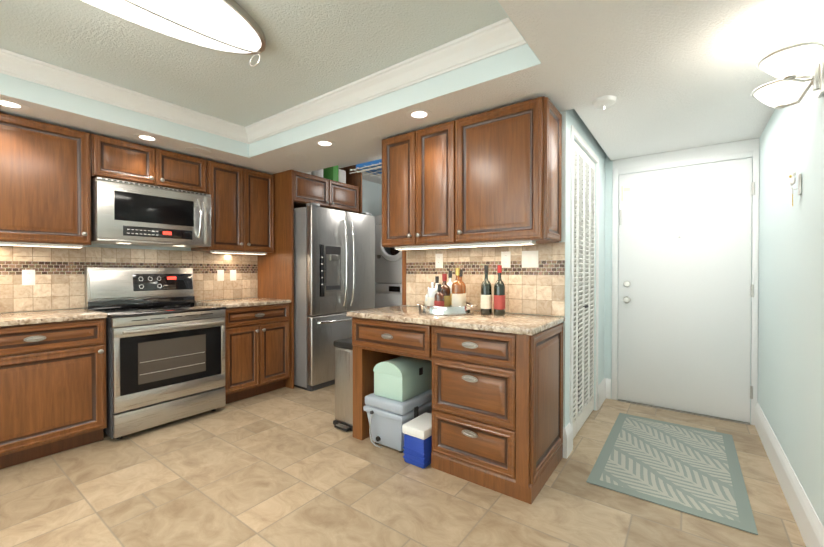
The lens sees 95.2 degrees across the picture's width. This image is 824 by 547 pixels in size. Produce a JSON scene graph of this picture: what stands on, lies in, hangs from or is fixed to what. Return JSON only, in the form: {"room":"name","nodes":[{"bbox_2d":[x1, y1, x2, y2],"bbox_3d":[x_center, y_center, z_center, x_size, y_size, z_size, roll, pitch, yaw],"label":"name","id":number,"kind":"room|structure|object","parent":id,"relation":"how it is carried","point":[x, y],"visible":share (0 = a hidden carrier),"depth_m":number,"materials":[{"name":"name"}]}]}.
{"room":"kitchen","nodes":[
{"label":"kitchen","id":0,"kind":"room"},
{"bbox_2d":[5,179,381,312],"bbox_3d":[-2.574,-0.120,3.272,0.120,2.650,7.800,0,1,36],"label":"wall","id":1,"kind":"structure","parent":0,"point":[372,197],"depth_m":5.72,"materials":[{"name":"white paint"}]},
{"bbox_2d":[0,113,90,245],"bbox_3d":[-2.733,-0.632,2.652,0.347,0.837,0.659,0,1,36],"label":"upper cabinet","id":2,"kind":"object","parent":1,"relation":"attached to","point":[45,182],"visible":1,"depth_m":2.60,"materials":[{"name":"brown wood"}]},
{"bbox_2d":[0,241,82,247],"bbox_3d":[-2.742,-0.201,2.494,0.070,0.023,0.850,0,1,36],"label":"light","id":3,"kind":"object","parent":2,"relation":"attached to","point":[79,246],"depth_m":2.64,"materials":[{"name":"white plastic"}]},
{"bbox_2d":[0,245,257,312],"bbox_3d":[-2.776,0.032,2.886,0.010,0.492,3.438,0,1,36],"label":"backsplash","id":4,"kind":"structure","parent":1,"relation":"attached to","point":[59,277],"depth_m":3.04,"materials":[{"name":"tile"}]},
{"bbox_2d":[22,270,34,284],"bbox_3d":[-2.843,0.029,2.787,0.008,0.116,0.070,0,1,36],"label":"outlet","id":5,"kind":"object","parent":4,"relation":"attached to","point":[28,277],"depth_m":2.78,"materials":[{"name":"white plastic"}]},
{"bbox_2d":[217,270,223,280],"bbox_3d":[-2.000,0.019,3.931,0.010,0.116,0.070,0,1,36],"label":"outlet","id":6,"kind":"object","parent":4,"relation":"attached to","point":[220,273],"depth_m":3.93,"materials":[{"name":"white plastic"}]},
{"bbox_2d":[230,270,235,280],"bbox_3d":[-1.920,0.018,4.040,0.010,0.116,0.070,0,1,36],"label":"outlet","id":7,"kind":"object","parent":4,"relation":"attached to","point":[232,272],"depth_m":4.03,"materials":[{"name":"white plastic"}]},
{"bbox_2d":[90,134,205,193],"bbox_3d":[-2.274,-0.898,3.245,0.379,0.317,0.835,0,1,36],"label":"upper cabinet","id":8,"kind":"object","parent":1,"relation":"attached to","point":[115,159],"visible":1,"depth_m":3.10,"materials":[{"name":"brown wood"}]},
{"bbox_2d":[91,177,210,247],"bbox_3d":[-2.229,-0.482,3.216,0.478,0.475,0.825,0,1,36],"label":"over-the-range microwave","id":9,"kind":"object","parent":8,"relation":"attached to","point":[129,213],"visible":1,"depth_m":3.04,"materials":[{"name":"silver metal"}]},
{"bbox_2d":[191,160,273,252],"bbox_3d":[-1.815,-0.644,3.871,0.379,0.837,0.703,0,1,36],"label":"upper cabinet","id":10,"kind":"object","parent":1,"relation":"attached to","point":[242,209],"visible":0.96,"depth_m":3.74,"materials":[{"name":"brown wood"}]},
{"bbox_2d":[210,250,266,254],"bbox_3d":[-1.755,-0.212,3.835,0.070,0.023,0.560,0,1,36],"label":"light","id":11,"kind":"object","parent":10,"relation":"attached to","point":[211,251],"depth_m":3.78,"materials":[{"name":"white plastic"}]},
{"bbox_2d":[349,159,381,176],"bbox_3d":[-0.230,-1.192,3.648,0.720,0.408,0.360,0,1,36],"label":"wire shelf","id":12,"kind":"object","parent":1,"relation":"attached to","point":[373,167],"visible":0.4,"depth_m":3.67,"materials":[{"name":"metal"}]},
{"bbox_2d":[0,384,805,546],"bbox_3d":[-0.754,1.257,1.944,4.640,0.080,7.800,0,1,36],"label":"floor","id":13,"kind":"structure","parent":0,"point":[286,467],"depth_m":2.05,"materials":[{"name":"tile"}]},
{"bbox_2d":[0,320,106,468],"bbox_3d":[-2.636,0.764,2.565,0.616,0.895,0.732,0,1,36],"label":"base cabinet","id":14,"kind":"object","parent":13,"relation":"on","point":[52,381],"depth_m":2.45,"materials":[{"name":"brown wood"}]},
{"bbox_2d":[0,308,106,327],"bbox_3d":[-2.972,0.303,2.081,0.624,0.035,1.904,0,1,36],"label":"countertop","id":15,"kind":"structure","parent":14,"relation":"on","point":[7,320],"depth_m":2.52,"materials":[{"name":"beige stone"}]},
{"bbox_2d":[85,268,225,438],"bbox_3d":[-2.118,0.579,3.153,0.743,1.255,0.806,0,1,36],"label":"range","id":16,"kind":"object","parent":13,"relation":"on","point":[165,347],"visible":0.98,"depth_m":3.00,"materials":[{"name":"grey metal"}]},
{"bbox_2d":[195,297,290,403],"bbox_3d":[-1.706,0.736,3.803,0.647,0.930,0.703,0,1,36],"label":"base cabinet","id":17,"kind":"object","parent":13,"relation":"on","point":[257,352],"visible":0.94,"depth_m":3.62,"materials":[{"name":"brown wood"}]},
{"bbox_2d":[258,165,361,388],"bbox_3d":[-1.186,-0.091,4.501,0.647,2.570,1.046,0,1,36],"label":"tall cabinet","id":18,"kind":"object","parent":13,"relation":"on","point":[293,189],"visible":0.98,"depth_m":4.05,"materials":[{"name":"brown wood"}]},
{"bbox_2d":[292,165,345,182],"bbox_3d":[-1.173,-1.223,4.491,0.320,0.260,0.800,0,1,36],"label":"packaged goods","id":19,"kind":"object","parent":18,"relation":"on","point":[334,173],"visible":0.12,"depth_m":4.57,"materials":[{"name":"white"}]},
{"bbox_2d":[294,203,374,390],"bbox_3d":[-1.054,0.234,4.408,0.965,1.922,0.955,0,1,36],"label":"fridge","id":20,"kind":"object","parent":13,"relation":"on","point":[334,266],"visible":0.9,"depth_m":3.94,"materials":[{"name":"grey metal"}]},
{"bbox_2d":[333,337,352,431],"bbox_3d":[-0.425,0.871,3.046,0.278,0.672,0.419,0,1,36],"label":"step trash can","id":21,"kind":"object","parent":13,"relation":"on","point":[343,420],"visible":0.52,"depth_m":2.93,"materials":[{"name":"silver metal"}]},
{"bbox_2d":[375,215,406,307],"bbox_3d":[-0.046,0.162,5.524,0.686,2.006,0.839,0,1,36],"label":"washer","id":22,"kind":"object","parent":13,"relation":"on","point":[388,271],"visible":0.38,"depth_m":5.30,"materials":[{"name":"white metal"}]},
{"bbox_2d":[352,317,430,439],"bbox_3d":[0.020,0.762,2.806,0.701,0.895,0.635,0,1,36],"label":"base cabinet","id":23,"kind":"object","parent":13,"relation":"on","point":[373,342],"depth_m":2.68,"materials":[{"name":"brown wood"}]},
{"bbox_2d":[363,389,431,452],"bbox_3d":[-0.036,1.037,2.778,0.367,0.345,0.643,0,1,36],"label":"cooler","id":24,"kind":"object","parent":13,"relation":"on","point":[388,418],"visible":0.62,"depth_m":2.57,"materials":[{"name":"grey plastic"},{"name":"black plastic"}]},
{"bbox_2d":[373,356,431,401],"bbox_3d":[-0.040,0.736,2.761,0.266,0.253,0.430,0,1,36],"label":"bin","id":25,"kind":"object","parent":24,"relation":"on","point":[402,378],"visible":0.94,"depth_m":2.61,"materials":[{"name":"green plastic"}]},
{"bbox_2d":[402,412,431,467],"bbox_3d":[0.086,1.090,2.470,0.177,0.245,0.275,0,1,36],"label":"cooler","id":26,"kind":"object","parent":13,"relation":"on","point":[417,432],"visible":0.75,"depth_m":2.37,"materials":[{"name":"blue plastic"}]},
{"bbox_2d":[431,321,564,503],"bbox_3d":[0.558,0.765,2.410,0.635,0.895,0.635,0,1,36],"label":"base cabinet","id":27,"kind":"object","parent":13,"relation":"on","point":[497,403],"depth_m":2.14,"materials":[{"name":"brown wood"}]},
{"bbox_2d":[347,305,564,336],"bbox_3d":[0.262,0.299,2.603,1.366,0.035,0.649,0,1,36],"label":"countertop","id":28,"kind":"structure","parent":27,"relation":"on","point":[523,325],"depth_m":2.36,"materials":[{"name":"beige stone"}]},
{"bbox_2d":[417,301,477,314],"bbox_3d":[0.247,0.245,2.714,0.476,0.069,0.400,0,1,36],"label":"tray","id":29,"kind":"object","parent":28,"relation":"on","point":[468,308],"visible":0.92,"depth_m":2.54,"materials":[{"name":"silver metal"}]},
{"bbox_2d":[425,287,430,305],"bbox_3d":[0.124,0.187,2.766,0.061,0.171,0.060,0,1,36],"label":"liquor bottle","id":30,"kind":"object","parent":29,"relation":"on","point":[426,295],"visible":0.23,"depth_m":2.75,"materials":[{"name":"white glass"}]},
{"bbox_2d":[427,282,437,305],"bbox_3d":[0.149,0.167,2.698,0.077,0.211,0.076,0,1,36],"label":"liquor bottle","id":31,"kind":"object","parent":29,"relation":"on","point":[432,291],"visible":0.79,"depth_m":2.67,"materials":[{"name":"white glass"}]},
{"bbox_2d":[435,276,438,288],"bbox_3d":[0.188,0.146,2.818,0.073,0.251,0.072,0,1,36],"label":"liquor bottle","id":32,"kind":"object","parent":29,"relation":"on","point":[436,279],"visible":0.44,"depth_m":2.81,"materials":[{"name":"white"}]},
{"bbox_2d":[434,284,443,306],"bbox_3d":[0.189,0.173,2.600,0.069,0.201,0.068,0,1,36],"label":"liquor bottle","id":33,"kind":"object","parent":29,"relation":"on","point":[439,298],"visible":0.79,"depth_m":2.57,"materials":[{"name":"brown glass"}]},
{"bbox_2d":[441,274,449,306],"bbox_3d":[0.231,0.137,2.675,0.085,0.271,0.084,0,1,36],"label":"liquor bottle","id":34,"kind":"object","parent":29,"relation":"on","point":[445,289],"visible":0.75,"depth_m":2.64,"materials":[{"name":"brown glass"}]},
{"bbox_2d":[447,271,452,306],"bbox_3d":[0.284,0.126,2.797,0.073,0.291,0.072,0,1,36],"label":"liquor bottle","id":35,"kind":"object","parent":29,"relation":"on","point":[449,283],"visible":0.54,"depth_m":2.77,"materials":[{"name":"white"}]},
{"bbox_2d":[452,268,462,306],"bbox_3d":[0.318,0.118,2.623,0.083,0.311,0.082,0,1,36],"label":"liquor bottle","id":36,"kind":"object","parent":29,"relation":"on","point":[457,292],"visible":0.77,"depth_m":2.59,"materials":[{"name":"orange glass"}]},
{"bbox_2d":[459,270,465,305],"bbox_3d":[0.352,0.122,2.728,0.081,0.301,0.080,0,1,36],"label":"liquor bottle","id":37,"kind":"object","parent":29,"relation":"on","point":[464,288],"visible":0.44,"depth_m":2.71,"materials":[{"name":"orange glass"}]},
{"bbox_2d":[481,265,491,314],"bbox_3d":[0.510,0.112,2.581,0.077,0.336,0.076,0,1,36],"label":"wine bottle","id":38,"kind":"object","parent":28,"relation":"on","point":[486,297],"visible":1,"depth_m":2.55,"materials":[{"name":"black"}]},
{"bbox_2d":[494,265,504,315],"bbox_3d":[0.592,0.113,2.540,0.077,0.336,0.076,0,1,36],"label":"wine bottle","id":39,"kind":"object","parent":28,"relation":"on","point":[499,297],"visible":1,"depth_m":2.51,"materials":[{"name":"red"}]},
{"bbox_2d":[586,413,757,534],"bbox_3d":[1.698,1.208,2.492,0.740,0.007,1.310,0,1,36],"label":"rug","id":40,"kind":"object","parent":13,"relation":"on","point":[694,471],"visible":0.96,"depth_m":2.31,"materials":[{"name":"green fabric"}]},
{"bbox_2d":[0,0,823,184],"bbox_3d":[-0.754,-1.273,1.922,4.400,0.420,7.600,0,1,36],"label":"ceiling","id":41,"kind":"structure","parent":0,"point":[673,75],"depth_m":2.19,"materials":[{"name":"white paint"}]},
{"bbox_2d":[0,98,28,109],"bbox_3d":[-2.538,-1.066,2.368,0.175,0.002,0.175,0,1,-9],"label":"recessed light","id":42,"kind":"object","parent":41,"relation":"in","point":[10,104],"depth_m":2.38,"materials":[{"name":"white paint"}]},
{"bbox_2d":[0,48,251,143],"bbox_3d":[-2.282,-1.249,2.376,0.090,0.112,2.709,0,1,36],"label":"crown molding","id":43,"kind":"structure","parent":41,"relation":"attached to","point":[13,64],"depth_m":2.61,"materials":[{"name":"white paint"}]},
{"bbox_2d":[133,134,159,141],"bbox_3d":[-2.094,-1.071,2.972,0.175,0.002,0.175,0,1,-9],"label":"recessed light","id":44,"kind":"object","parent":41,"relation":"in","point":[144,137],"depth_m":2.96,"materials":[{"name":"white paint"}]},
{"bbox_2d":[82,0,265,66],"bbox_3d":[-1.287,-1.230,1.569,0.559,0.138,1.449,0,1,36],"label":"oval ceiling light","id":45,"kind":"object","parent":41,"relation":"attached to","point":[232,26],"visible":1,"depth_m":1.81,"materials":[{"name":"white glass"}]},
{"bbox_2d":[186,147,210,153],"bbox_3d":[-1.862,-1.073,3.286,0.195,0.004,0.195,0,1,-9],"label":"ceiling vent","id":46,"kind":"object","parent":41,"relation":"in","point":[199,150],"depth_m":3.27,"materials":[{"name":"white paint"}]},
{"bbox_2d":[314,140,335,146],"bbox_3d":[-0.719,-1.072,3.102,0.175,0.002,0.175,0,1,-9],"label":"recessed light","id":47,"kind":"object","parent":41,"relation":"in","point":[323,143],"depth_m":3.10,"materials":[{"name":"white paint"}]},
{"bbox_2d":[244,22,517,142],"bbox_3d":[-0.467,-1.251,2.667,2.490,0.112,0.090,0,1,36],"label":"crown molding","id":48,"kind":"structure","parent":41,"relation":"attached to","point":[500,36],"depth_m":2.41,"materials":[{"name":"white paint"}]},
{"bbox_2d":[406,109,431,119],"bbox_3d":[0.049,-1.067,2.525,0.175,0.002,0.175,0,1,-9],"label":"recessed light","id":49,"kind":"object","parent":41,"relation":"in","point":[418,114],"depth_m":2.52,"materials":[{"name":"white paint"}]},
{"bbox_2d":[498,18,526,45],"bbox_3d":[-0.188,-1.235,0.835,0.090,0.112,2.709,0,1,36],"label":"crown molding","id":50,"kind":"structure","parent":41,"relation":"attached to","point":[509,29],"depth_m":1.94,"materials":[{"name":"white paint"}]},
{"bbox_2d":[593,95,615,109],"bbox_3d":[1.183,-1.036,2.312,0.132,0.060,0.132,0,1,36],"label":"smoke detector","id":51,"kind":"object","parent":41,"relation":"attached to","point":[604,102],"visible":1,"depth_m":2.28,"materials":[{"name":"white plastic"}]},
{"bbox_2d":[407,110,569,427],"bbox_3d":[0.511,-0.092,2.901,1.310,2.600,0.100,0,1,36],"label":"wall","id":52,"kind":"structure","parent":0,"point":[565,174],"depth_m":2.49,"materials":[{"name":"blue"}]},
{"bbox_2d":[402,250,405,304],"bbox_3d":[-0.036,-0.400,3.292,0.042,1.347,0.114,0,1,36],"label":"trim","id":53,"kind":"structure","parent":52,"relation":"attached to","point":[403,277],"depth_m":3.25,"materials":[{"name":"brown wood"}]},
{"bbox_2d":[382,121,453,247],"bbox_3d":[0.124,-0.632,2.898,0.665,0.844,0.347,0,1,36],"label":"upper cabinet","id":54,"kind":"object","parent":52,"relation":"attached to","point":[418,166],"depth_m":2.74,"materials":[{"name":"brown wood"}]},
{"bbox_2d":[406,242,564,315],"bbox_3d":[0.478,0.035,2.856,1.304,0.486,0.010,0,1,36],"label":"backsplash","id":55,"kind":"structure","parent":52,"relation":"attached to","point":[540,290],"depth_m":2.71,"materials":[{"name":"tile"}]},
{"bbox_2d":[435,253,442,267],"bbox_3d":[0.220,-0.104,3.032,0.067,0.112,0.009,0,1,36],"label":"outlet","id":56,"kind":"object","parent":55,"relation":"attached to","point":[438,257],"depth_m":3.03,"materials":[{"name":"white plastic"}]},
{"bbox_2d":[501,251,510,267],"bbox_3d":[0.676,-0.100,2.697,0.068,0.115,0.009,0,1,36],"label":"outlet","id":57,"kind":"object","parent":55,"relation":"attached to","point":[505,256],"depth_m":2.70,"materials":[{"name":"white plastic"}]},
{"bbox_2d":[522,251,537,267],"bbox_3d":[0.815,-0.097,2.594,0.105,0.112,0.009,0,1,36],"label":"outlet","id":58,"kind":"object","parent":55,"relation":"attached to","point":[529,259],"depth_m":2.59,"materials":[{"name":"white plastic"}]},
{"bbox_2d":[454,96,561,243],"bbox_3d":[0.639,-0.628,2.519,0.613,0.844,0.347,0,1,36],"label":"upper cabinet","id":59,"kind":"object","parent":52,"relation":"attached to","point":[494,175],"depth_m":2.36,"materials":[{"name":"brown wood"}]},
{"bbox_2d":[395,240,535,249],"bbox_3d":[0.321,-0.195,2.649,1.080,0.023,0.070,0,1,36],"label":"light","id":60,"kind":"object","parent":59,"relation":"attached to","point":[511,243],"visible":1,"depth_m":2.55,"materials":[{"name":"white plastic"}]},
{"bbox_2d":[578,295,578,382],"bbox_3d":[1.068,0.111,3.170,0.510,2.190,0.890,0,1,36],"label":"wall","id":61,"kind":"structure","parent":0,"point":[578,346],"depth_m":3.39,"materials":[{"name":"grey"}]},
{"bbox_2d":[569,109,604,414],"bbox_3d":[1.425,-0.094,3.122,0.100,2.600,1.340,0,1,36],"label":"wall","id":62,"kind":"structure","parent":0,"point":[580,127],"depth_m":3.40,"materials":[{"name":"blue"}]},
{"bbox_2d":[573,141,594,438],"bbox_3d":[1.351,0.118,2.962,0.066,2.149,0.842,0,1,36],"label":"doors","id":63,"kind":"structure","parent":62,"relation":"in","point":[584,248],"depth_m":2.96,"materials":[{"name":"white wood"}]},
{"bbox_2d":[569,125,598,426],"bbox_3d":[1.367,0.098,2.950,0.012,2.220,0.950,0,1,36],"label":"trim","id":64,"kind":"structure","parent":62,"relation":"attached to","point":[582,142],"depth_m":2.59,"materials":[{"name":"white paint"}]},
{"bbox_2d":[598,378,610,409],"bbox_3d":[1.765,1.108,3.473,0.044,0.190,0.390,0,1,36],"label":"baseboard","id":65,"kind":"structure","parent":62,"relation":"attached to","point":[604,388],"depth_m":3.56,"materials":[{"name":"white paint"}]},
{"bbox_2d":[604,143,759,423],"bbox_3d":[2.301,-0.096,3.384,1.200,2.600,0.120,0,1,36],"label":"wall","id":66,"kind":"structure","parent":0,"point":[608,278],"depth_m":3.61,"materials":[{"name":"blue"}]},
{"bbox_2d":[611,138,759,424],"bbox_3d":[2.326,0.066,3.282,1.033,2.278,0.014,0,1,36],"label":"door frame","id":67,"kind":"structure","parent":66,"relation":"attached to","point":[749,148],"depth_m":3.20,"materials":[{"name":"white paint"}]},
{"bbox_2d":[618,158,754,424],"bbox_3d":[2.317,0.140,3.248,0.951,2.130,0.080,0,1,36],"label":"front door","id":68,"kind":"structure","parent":66,"relation":"in","point":[686,291],"depth_m":3.24,"materials":[{"name":"white paint"}]},
{"bbox_2d":[758,19,823,526],"bbox_3d":[0.811,-0.068,0.247,0.120,2.600,6.940,0,1,36],"label":"wall","id":69,"kind":"structure","parent":0,"point":[791,330],"depth_m":1.95,"materials":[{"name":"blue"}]},
{"bbox_2d":[751,41,823,108],"bbox_3d":[1.605,-0.812,1.605,0.218,0.158,0.381,0,1,36],"label":"lamp","id":70,"kind":"object","parent":69,"relation":"attached to","point":[787,65],"visible":1,"depth_m":1.54,"materials":[{"name":"white glass"}]},
{"bbox_2d":[755,401,823,546],"bbox_3d":[0.750,1.136,0.290,0.018,0.190,6.720,0,1,36],"label":"baseboard","id":71,"kind":"structure","parent":69,"relation":"attached to","point":[809,523],"depth_m":1.94,"materials":[{"name":"white paint"}]},
{"bbox_2d":[789,166,801,205],"bbox_3d":[1.913,-0.439,1.879,0.043,0.202,0.099,0,1,36],"label":"flower","id":72,"kind":"object","parent":69,"relation":"attached to","point":[792,174],"visible":1,"depth_m":1.86,"materials":[{"name":"white plant"}]}
]}

